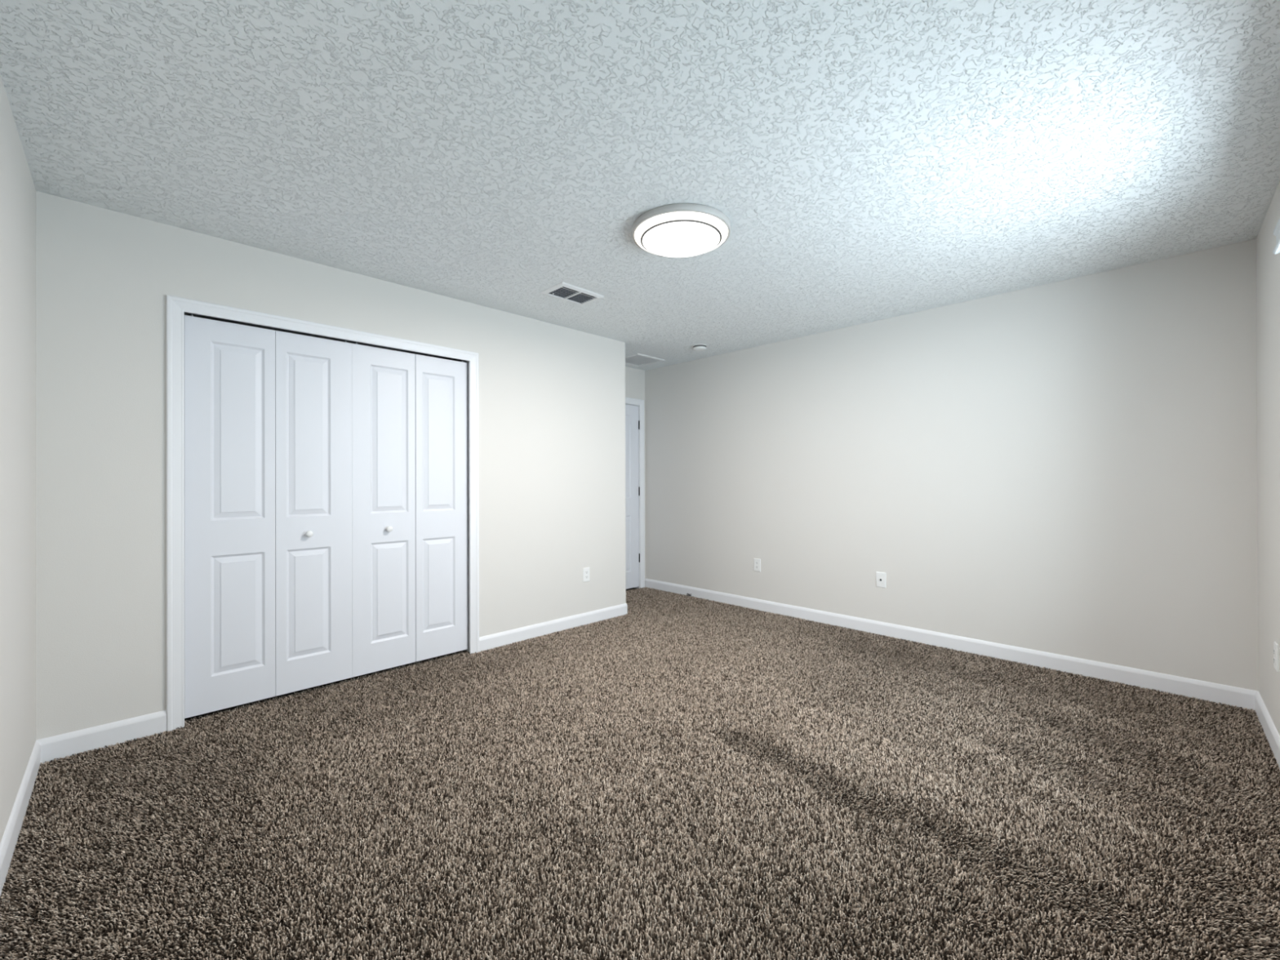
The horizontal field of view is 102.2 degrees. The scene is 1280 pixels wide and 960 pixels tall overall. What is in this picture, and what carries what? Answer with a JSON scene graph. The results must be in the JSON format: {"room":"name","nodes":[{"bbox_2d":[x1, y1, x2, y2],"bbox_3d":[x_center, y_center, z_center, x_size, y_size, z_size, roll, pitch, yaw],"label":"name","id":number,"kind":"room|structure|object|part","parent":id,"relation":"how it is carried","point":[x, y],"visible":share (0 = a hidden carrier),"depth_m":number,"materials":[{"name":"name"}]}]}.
{"room":"empty bedroom","nodes":[
{"label":"empty bedroom","id":0,"kind":"room"},
{"bbox_2d":[0,74,35,843],"bbox_3d":[-1.557,0.051,1.080,0.140,2.590,4.460,0,0,-45],"label":"wall","id":1,"kind":"structure","parent":0,"point":[17,188],"depth_m":1.79,"materials":[{"name":"white paint"}]},
{"bbox_2d":[0,740,40,896],"bbox_3d":[-1.250,1.156,0.881,0.014,0.104,3.753,0,0,-45],"label":"baseboard","id":2,"kind":"structure","parent":1,"relation":"attached to","point":[11,835],"depth_m":1.76,"materials":[{"name":"white paint"}]},
{"bbox_2d":[184,312,461,361],"bbox_3d":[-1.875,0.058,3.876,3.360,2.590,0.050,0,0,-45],"label":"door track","id":3,"kind":"structure","parent":0,"point":[188,314],"depth_m":3.50,"materials":[{"name":"metal"}]},
{"bbox_2d":[35,191,626,740],"bbox_3d":[-1.393,0.056,3.475,3.475,2.590,0.115,0,0,-45],"label":"wall","id":4,"kind":"structure","parent":0,"point":[552,397],"depth_m":2.48,"materials":[{"name":"white paint"}]},
{"bbox_2d":[36,710,166,764],"bbox_3d":[-2.430,1.163,2.345,0.410,0.104,0.014,0,0,-45],"label":"baseboard","id":5,"kind":"structure","parent":4,"relation":"attached to","point":[62,745],"depth_m":2.33,"materials":[{"name":"white paint"}]},
{"bbox_2d":[184,313,352,718],"bbox_3d":[-1.996,0.172,2.833,0.756,2.026,0.067,0,0,-45],"label":"door","id":6,"kind":"structure","parent":4,"relation":"in","point":[268,558],"depth_m":2.80,"materials":[{"name":"white paint"}]},
{"bbox_3d":[-1.877,0.306,2.928,0.036,0.036,0.035,0,0,-45],"label":"knob","id":7,"kind":"part","parent":6,"relation":"part of","materials":[{"name":"white plastic"}]},
{"bbox_2d":[166,294,479,731],"bbox_3d":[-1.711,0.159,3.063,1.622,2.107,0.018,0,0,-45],"label":"trim","id":8,"kind":"structure","parent":4,"relation":"attached to","point":[176,307],"depth_m":2.53,"materials":[{"name":"white paint"}]},
{"bbox_2d":[184,311,465,360],"bbox_3d":[-1.750,-0.847,3.108,1.504,0.012,0.024,0,0,-45],"label":"trim","id":9,"kind":"structure","parent":4,"relation":"attached to","point":[184,312],"depth_m":2.98,"materials":[{"name":"white wood"}]},
{"bbox_2d":[351,342,467,677],"bbox_3d":[-1.468,0.172,3.359,0.733,2.026,0.067,0,0,-45],"label":"door","id":10,"kind":"structure","parent":4,"relation":"in","point":[410,428],"depth_m":3.33,"materials":[{"name":"white paint"}]},
{"bbox_3d":[-1.571,0.306,3.233,0.036,0.036,0.035,0,0,-45],"label":"knob","id":11,"kind":"part","parent":10,"relation":"part of","materials":[{"name":"white plastic"}]},
{"bbox_2d":[479,603,627,652],"bbox_3d":[-0.870,1.163,4.400,1.455,0.104,0.720,0,0,-45],"label":"baseboard","id":12,"kind":"structure","parent":4,"relation":"attached to","point":[495,640],"depth_m":4.05,"materials":[{"name":"white paint"}]},
{"bbox_2d":[582,567,589,582],"bbox_3d":[-0.448,0.793,4.326,0.072,0.118,0.009,0,0,-45],"label":"power outlet","id":13,"kind":"object","parent":4,"relation":"attached to","point":[586,570],"visible":1,"depth_m":4.32,"materials":[{"name":"white plastic"}]},
{"bbox_2d":[625,366,645,588],"bbox_3d":[-0.371,0.058,5.510,1.076,2.590,0.140,0,0,-45],"label":"wall","id":14,"kind":"structure","parent":0,"point":[634,378],"depth_m":5.75,"materials":[{"name":"white paint"}]},
{"bbox_2d":[625,404,639,589],"bbox_3d":[-0.270,0.182,5.492,0.775,2.017,0.105,0,0,-45],"label":"door","id":15,"kind":"structure","parent":14,"relation":"in","point":[632,422],"depth_m":5.70,"materials":[{"name":"white paint"}]},
{"bbox_2d":[625,397,644,588],"bbox_3d":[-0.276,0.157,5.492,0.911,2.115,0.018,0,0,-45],"label":"trim","id":16,"kind":"structure","parent":14,"relation":"attached to","point":[628,400],"depth_m":5.78,"materials":[{"name":"white paint"}]},
{"bbox_2d":[0,0,1279,370],"bbox_3d":[0.059,-1.305,2.698,4.716,0.120,4.740,0,0,-45],"label":"ceiling","id":17,"kind":"structure","parent":0,"point":[865,161],"depth_m":1.88,"materials":[{"name":"white paint"}]},
{"bbox_2d":[540,281,604,305],"bbox_3d":[-0.451,-1.231,3.447,0.350,0.022,0.246,0,0,-45],"label":"ceiling vent","id":18,"kind":"object","parent":17,"relation":"in","point":[562,291],"visible":1,"depth_m":3.43,"materials":[{"name":"white metal"}]},
{"bbox_2d":[625,353,664,366],"bbox_3d":[-0.024,-1.234,5.327,0.400,0.010,0.400,0,0,-45],"label":"ceiling vent","id":19,"kind":"object","parent":17,"relation":"in","point":[637,359],"visible":0.78,"depth_m":5.31,"materials":[{"name":"white metal"}]},
{"bbox_2d":[631,203,730,257],"bbox_3d":[0.203,-1.202,2.564,0.490,0.088,0.490,0,0,-45],"label":"ceiling light","id":20,"kind":"object","parent":17,"relation":"attached to","point":[677,230],"visible":1,"depth_m":2.45,"materials":[{"name":"white glass"}]},
{"bbox_2d":[691,343,707,351],"bbox_3d":[0.554,-1.223,4.784,0.146,0.038,0.146,0,0,-45],"label":"smoke detector","id":21,"kind":"object","parent":17,"relation":"attached to","point":[700,347],"visible":1,"depth_m":4.74,"materials":[{"name":"white plastic"}]},
{"bbox_2d":[0,587,1279,959],"bbox_3d":[0.067,1.283,2.692,4.716,0.144,4.740,0,0,-45],"label":"floor","id":22,"kind":"structure","parent":0,"point":[28,936],"depth_m":1.60,"materials":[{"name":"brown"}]},
{"bbox_2d":[0,586,1279,959],"bbox_3d":[0.062,1.202,2.693,4.429,0.017,4.463,0,0,-45],"label":"carpet","id":23,"kind":"object","parent":22,"relation":"on","point":[681,606],"visible":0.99,"depth_m":1.87,"materials":[{"name":"brown carpet"}]},
{"bbox_2d":[644,239,1258,690],"bbox_3d":[1.683,0.049,4.310,0.140,2.590,4.460,0,0,-45],"label":"wall","id":24,"kind":"structure","parent":0,"point":[1068,467],"depth_m":3.45,"materials":[{"name":"white paint"}]},
{"bbox_2d":[753,558,760,571],"bbox_3d":[1.089,0.791,4.801,0.009,0.118,0.072,0,0,-45],"label":"power outlet","id":25,"kind":"object","parent":24,"relation":"attached to","point":[757,562],"visible":1,"depth_m":4.80,"materials":[{"name":"white plastic"}]},
{"bbox_2d":[875,571,885,587],"bbox_3d":[1.872,0.777,4.013,0.014,0.118,0.074,0,0,-45],"label":"cable plate","id":26,"kind":"object","parent":24,"relation":"attached to","point":[880,576],"visible":1,"depth_m":4.01,"materials":[{"name":"white plastic"}]},
{"bbox_2d":[644,578,1258,710],"bbox_3d":[1.632,1.156,4.253,0.014,0.104,4.460,0,0,-45],"label":"baseboard","id":27,"kind":"structure","parent":24,"relation":"attached to","point":[1231,695],"depth_m":3.44,"materials":[{"name":"white paint"}]},
{"bbox_2d":[1255,180,1279,735],"bbox_3d":[1.687,0.041,1.066,4.716,2.590,0.140,0,0,-45],"label":"wall","id":28,"kind":"structure","parent":0,"point":[1268,264],"depth_m":2.41,"materials":[{"name":"white paint"}]},
{"bbox_2d":[1254,691,1279,769],"bbox_3d":[1.636,1.148,1.118,4.436,0.104,0.014,0,0,-45],"label":"baseboard","id":29,"kind":"structure","parent":28,"relation":"attached to","point":[1272,735],"depth_m":2.37,"materials":[{"name":"white paint"}]},
{"bbox_2d":[1273,640,1278,671],"bbox_3d":[2.778,0.771,2.256,0.072,0.118,0.009,0,0,-45],"label":"power outlet","id":30,"kind":"object","parent":28,"relation":"attached to","point":[1275,644],"visible":1,"depth_m":2.23,"materials":[{"name":"white plastic"}]},
{"bbox_2d":[1272,217,1279,253],"bbox_3d":[2.087,-0.885,1.566,1.032,0.138,0.110,0,0,-45],"label":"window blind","id":31,"kind":"object","parent":28,"relation":"attached to","point":[1277,230],"visible":1,"depth_m":1.92,"materials":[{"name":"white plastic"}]}
]}

